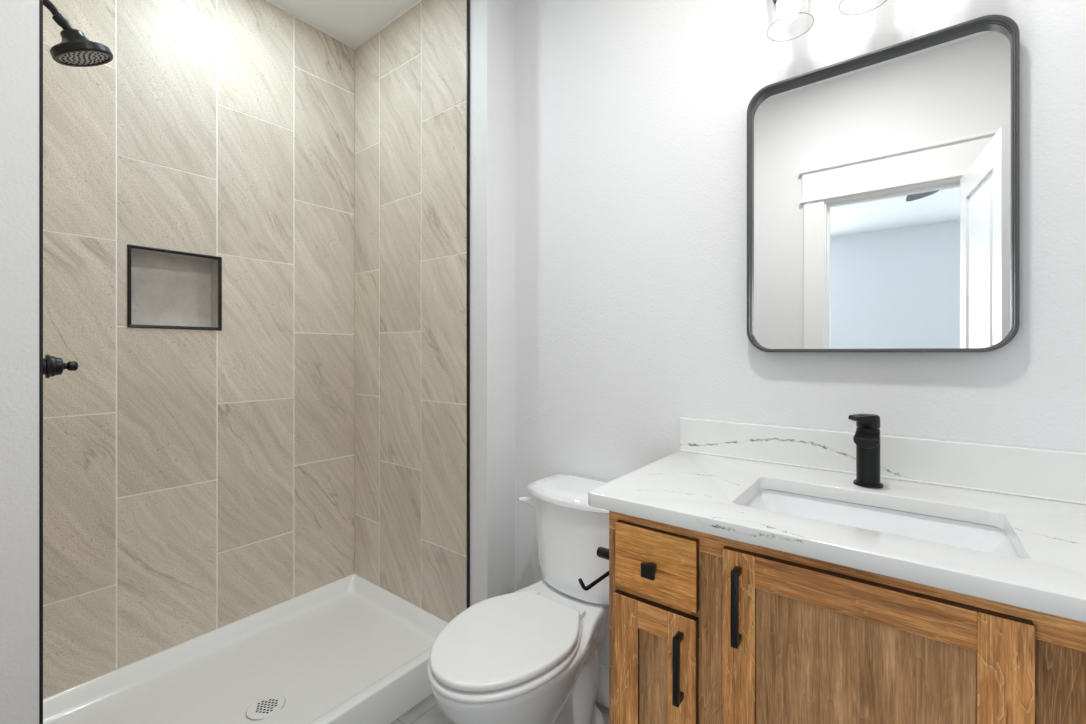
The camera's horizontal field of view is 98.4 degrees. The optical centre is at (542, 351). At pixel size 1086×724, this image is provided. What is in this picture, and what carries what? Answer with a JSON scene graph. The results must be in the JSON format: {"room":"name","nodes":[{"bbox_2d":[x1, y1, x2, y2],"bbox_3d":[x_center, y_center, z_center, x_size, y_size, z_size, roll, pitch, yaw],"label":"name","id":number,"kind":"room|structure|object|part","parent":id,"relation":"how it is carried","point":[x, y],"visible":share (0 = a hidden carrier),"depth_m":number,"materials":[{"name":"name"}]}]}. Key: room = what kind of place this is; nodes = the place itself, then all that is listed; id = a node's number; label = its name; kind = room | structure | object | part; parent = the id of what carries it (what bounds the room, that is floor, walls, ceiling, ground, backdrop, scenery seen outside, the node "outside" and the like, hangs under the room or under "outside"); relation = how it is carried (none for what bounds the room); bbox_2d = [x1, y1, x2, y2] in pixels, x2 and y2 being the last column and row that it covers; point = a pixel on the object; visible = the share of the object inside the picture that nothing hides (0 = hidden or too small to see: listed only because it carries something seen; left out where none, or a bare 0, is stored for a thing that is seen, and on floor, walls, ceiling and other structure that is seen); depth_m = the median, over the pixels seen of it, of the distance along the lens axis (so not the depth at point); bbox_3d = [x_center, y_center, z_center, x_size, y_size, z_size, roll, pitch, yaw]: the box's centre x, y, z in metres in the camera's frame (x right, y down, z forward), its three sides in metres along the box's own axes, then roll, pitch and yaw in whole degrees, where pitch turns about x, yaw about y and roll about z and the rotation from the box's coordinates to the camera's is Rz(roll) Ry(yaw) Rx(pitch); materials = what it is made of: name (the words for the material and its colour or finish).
{"room":"bathroom","nodes":[
{"label":"bathroom","id":0,"kind":"room"},
{"bbox_2d":[0,0,38,723],"bbox_3d":[-1.440,-0.133,0.995,1.000,2.726,0.416,0,0,38],"label":"wall","id":1,"kind":"structure","parent":0,"point":[19,19],"depth_m":0.83,"materials":[{"name":"white paint"}]},
{"bbox_2d":[39,0,42,723],"bbox_3d":[-0.956,-0.133,0.887,0.101,2.726,0.005,0,0,38],"label":"trim","id":2,"kind":"structure","parent":1,"relation":"attached to","point":[40,1],"depth_m":0.86,"materials":[{"name":"black metal"}]},
{"bbox_3d":[-1.311,-0.201,1.164,0.799,2.590,0.010,0,0,38],"label":"tiles","id":3,"kind":"structure","parent":1,"relation":"attached to","visible":0},
{"bbox_2d":[43,355,77,377],"bbox_3d":[-1.268,0.037,1.204,0.160,0.160,0.106,0,0,38],"label":"shower valve","id":4,"kind":"object","parent":3,"relation":"attached to","point":[52,365],"visible":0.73,"depth_m":1.20,"materials":[{"name":"black metal"}]},
{"bbox_3d":[-1.246,0.037,1.234,0.025,0.025,0.032,0,0,38],"label":"knob","id":5,"kind":"part","parent":4,"relation":"part of","materials":[{"name":"black metal"}]},
{"bbox_2d":[43,0,113,66],"bbox_3d":[-1.247,-0.845,1.232,0.128,0.170,0.176,0,0,38],"label":"shower head","id":6,"kind":"object","parent":3,"relation":"attached to","point":[74,50],"visible":1,"depth_m":1.22},
{"bbox_3d":[-1.276,-0.886,1.194,0.020,0.046,0.079,0,0,38],"label":"arm","id":7,"kind":"part","parent":6,"relation":"part of","materials":[{"name":"black metal"}]},
{"bbox_3d":[-1.229,-0.789,1.255,0.105,0.046,0.096,0,0,38],"label":"plate","id":8,"kind":"part","parent":6,"relation":"part of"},
{"bbox_2d":[265,0,422,49],"bbox_3d":[-0.960,-1.493,1.618,0.799,0.006,1.138,0,0,38],"label":"trim","id":9,"kind":"structure","parent":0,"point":[418,2],"depth_m":2.13,"materials":[{"name":"white paint"}]},
{"bbox_2d":[269,0,419,47],"bbox_3d":[-0.297,-1.536,1.020,2.838,0.080,1.852,0,0,38],"label":"ceiling","id":10,"kind":"structure","parent":0,"point":[351,22],"depth_m":2.08,"materials":[{"name":"white paint"}]},
{"bbox_2d":[470,0,514,605],"bbox_3d":[-0.527,-0.133,2.178,1.000,2.726,0.259,0,0,38],"label":"wall","id":11,"kind":"structure","parent":0,"point":[492,22],"depth_m":1.81,"materials":[{"name":"white paint"}]},
{"bbox_2d":[355,0,466,622],"bbox_3d":[-0.609,-0.201,2.072,0.799,2.590,0.010,0,0,38],"label":"tiles","id":12,"kind":"structure","parent":11,"relation":"attached to","point":[411,75],"depth_m":2.02,"materials":[{"name":"tile"}]},
{"bbox_2d":[467,0,469,607],"bbox_3d":[-0.291,-0.201,1.826,0.006,2.590,0.011,0,0,38],"label":"trim","id":13,"kind":"structure","parent":11,"relation":"attached to","point":[468,1],"depth_m":1.82,"materials":[{"name":"black metal"}]},
{"bbox_2d":[390,693,608,723],"bbox_3d":[-0.263,1.260,1.057,2.788,0.060,1.712,0,0,38],"label":"floor","id":14,"kind":"structure","parent":0,"point":[427,711],"depth_m":1.59,"materials":[{"name":"grey tile"}]},
{"bbox_2d":[43,574,447,723],"bbox_3d":[-0.963,1.162,1.621,0.808,0.136,1.154,0,0,38],"label":"shower pan","id":15,"kind":"object","parent":14,"relation":"on","point":[347,650],"visible":0.89,"depth_m":1.68,"materials":[{"name":"white plastic"}]},
{"bbox_2d":[428,474,608,723],"bbox_3d":[-0.022,0.837,1.373,0.428,0.786,0.693,0,0,38],"label":"toilet","id":16,"kind":"object","parent":14,"relation":"on","point":[527,655],"visible":0.98,"depth_m":1.33,"materials":[{"name":"white ceramic"}]},
{"bbox_3d":[-0.105,0.777,1.282,0.354,0.020,0.439,0,0,38],"label":"seat lid","id":17,"kind":"part","parent":16,"relation":"part of","materials":[{"name":"white plastic"}]},
{"bbox_3d":[-0.112,0.801,1.272,0.362,0.018,0.423,0,0,38],"label":"seat","id":18,"kind":"part","parent":16,"relation":"part of","materials":[{"name":"white plastic"}]},
{"bbox_3d":[-0.041,0.531,1.653,0.094,0.047,0.035,0,0,-7],"label":"flush lever","id":19,"kind":"part","parent":16,"relation":"part of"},
{"bbox_3d":[0.132,0.463,1.546,0.396,0.038,0.232,0,0,38],"label":"tank lid","id":20,"kind":"part","parent":16,"relation":"part of","materials":[{"name":"white ceramic"}]},
{"bbox_3d":[0.135,0.632,1.550,0.368,0.300,0.210,0,0,38],"label":"tank","id":21,"kind":"part","parent":16,"relation":"part of","materials":[{"name":"white ceramic"}]},
{"bbox_2d":[609,511,1085,723],"bbox_3d":[0.644,0.783,0.941,0.892,0.894,0.578,0,0,38],"label":"vanity cabinet","id":22,"kind":"object","parent":14,"relation":"on","point":[704,628],"visible":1,"depth_m":0.78,"materials":[{"name":"brown wood"}]},
{"bbox_2d":[578,547,608,590],"bbox_3d":[0.148,0.493,1.082,0.067,0.080,0.166,0,0,38],"label":"toilet paper holder","id":23,"kind":"object","parent":22,"relation":"attached to","point":[602,552],"visible":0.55,"depth_m":1.09,"materials":[{"name":"black metal"}]},
{"bbox_3d":[0.156,0.475,1.098,0.060,0.024,0.024,0,0,38],"label":"post","id":24,"kind":"part","parent":23,"relation":"part of","materials":[{"name":"black metal"}]},
{"bbox_3d":[0.212,0.431,0.930,0.027,0.027,0.028,0,0,38],"label":"knob","id":25,"kind":"part","parent":22,"relation":"part of","materials":[{"name":"black metal"}]},
{"bbox_3d":[0.227,0.815,0.952,0.068,0.501,0.008,0,0,38],"label":"door","id":26,"kind":"part","parent":22,"relation":"part of","materials":[{"name":"brown wood"}]},
{"bbox_3d":[0.225,0.538,0.949,0.064,0.056,0.018,0,0,38],"label":"door rail","id":27,"kind":"part","parent":22,"relation":"part of","materials":[{"name":"brown wood"}]},
{"bbox_3d":[0.227,0.427,0.948,0.173,0.136,0.018,0,0,38],"label":"drawer","id":28,"kind":"part","parent":22,"relation":"part of","materials":[{"name":"brown wood"}]},
{"bbox_3d":[0.237,0.502,0.963,0.141,0.055,0.019,0,0,38],"label":"frame rail","id":29,"kind":"part","parent":22,"relation":"part of","materials":[{"name":"brown wood"}]},
{"bbox_3d":[0.258,0.604,0.894,0.012,0.127,0.030,0,0,38],"label":"handle","id":30,"kind":"part","parent":22,"relation":"part of","materials":[{"name":"black metal"}]},
{"bbox_3d":[0.342,0.450,0.829,0.012,0.132,0.030,0,0,38],"label":"handle","id":31,"kind":"part","parent":22,"relation":"part of","materials":[{"name":"black metal"}]},
{"bbox_2d":[588,417,1085,622],"bbox_3d":[0.657,0.270,0.945,0.992,0.132,0.562,0,0,38],"label":"countertop","id":32,"kind":"structure","parent":22,"relation":"on","point":[1037,496],"depth_m":0.97,"materials":[{"name":"white stone"}]},
{"bbox_2d":[848,414,882,488],"bbox_3d":[0.729,0.224,1.062,0.066,0.162,0.104,0,0,38],"label":"faucet","id":33,"kind":"object","parent":32,"relation":"on","point":[866,438],"visible":1,"depth_m":1.06,"materials":[{"name":"black metal"}]},
{"bbox_3d":[0.740,0.158,1.077,0.059,0.029,0.046,0,0,-1],"label":"lever","id":34,"kind":"part","parent":33,"relation":"part of","materials":[{"name":"black metal"}]},
{"bbox_3d":[0.724,0.198,1.048,0.047,0.036,0.075,0,0,38],"label":"spout","id":35,"kind":"part","parent":33,"relation":"part of","materials":[{"name":"black metal"}]},
{"bbox_2d":[743,489,1019,557],"bbox_3d":[0.628,0.408,0.921,0.479,0.140,0.314,0,0,38],"label":"sink","id":36,"kind":"object","parent":32,"relation":"in","point":[969,535],"visible":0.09,"depth_m":1.00,"materials":[{"name":"white ceramic"}]},
{"bbox_3d":[0.503,0.360,0.758,0.892,0.048,0.019,0,0,38],"label":"frame rail","id":37,"kind":"part","parent":22,"relation":"part of","materials":[{"name":"brown wood"}]},
{"bbox_3d":[0.494,0.740,0.746,0.292,0.652,0.008,0,0,38],"label":"door","id":38,"kind":"part","parent":22,"relation":"part of","materials":[{"name":"brown wood"}]},
{"bbox_3d":[0.492,0.388,0.743,0.288,0.056,0.018,0,0,38],"label":"door rail","id":39,"kind":"part","parent":22,"relation":"part of","materials":[{"name":"brown wood"}]},
{"bbox_2d":[515,0,1085,666],"bbox_3d":[0.625,-0.133,1.389,1.788,2.726,0.100,0,0,38],"label":"wall","id":40,"kind":"structure","parent":0,"point":[631,115],"depth_m":1.46,"materials":[{"name":"white paint"}]},
{"bbox_2d":[595,663,608,707],"bbox_3d":[0.173,1.163,1.667,0.733,0.135,0.014,0,0,38],"label":"baseboard","id":41,"kind":"structure","parent":40,"relation":"attached to","point":[602,693],"depth_m":1.63,"materials":[{"name":"white paint"}]},
{"bbox_2d":[773,0,802,17],"bbox_3d":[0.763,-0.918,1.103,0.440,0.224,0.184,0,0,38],"label":"bulb","id":42,"kind":"object","parent":40,"relation":"attached to","point":[785,8],"visible":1,"depth_m":1.16,"materials":[{"name":"white glass"}]},
{"bbox_2d":[680,417,1085,501],"bbox_3d":[0.823,0.255,1.160,0.992,0.102,0.020,0,0,38],"label":"backsplash","id":43,"kind":"structure","parent":40,"relation":"attached to","point":[1050,473],"depth_m":1.10,"materials":[{"name":"white stone"}]},
{"bbox_2d":[747,14,1019,351],"bbox_3d":[0.798,-0.364,1.166,0.542,0.731,0.042,0,0,38],"label":"wall mirror","id":44,"kind":"object","parent":40,"relation":"attached to","point":[883,185],"visible":1,"depth_m":1.14,"materials":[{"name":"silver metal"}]},
{"bbox_3d":[-1.320,-0.133,1.896,0.090,2.726,1.158,0,0,38],"label":"wall","id":45,"kind":"structure","parent":0,"visible":0},
{"bbox_2d":[127,244,221,329],"bbox_3d":[-1.398,-0.231,1.776,0.099,0.290,0.285,0,0,38],"label":"shower niche","id":46,"kind":"object","parent":45,"relation":"in","point":[167,289],"visible":0.8,"depth_m":1.80,"materials":[{"name":"tile"}]},
{"bbox_2d":[43,0,354,698],"bbox_3d":[-1.283,-0.201,1.862,0.010,2.590,1.146,0,0,38],"label":"wall tiles","id":47,"kind":"structure","parent":45,"relation":"attached to","point":[196,483],"depth_m":1.78,"materials":[{"name":"tile"}]}
]}

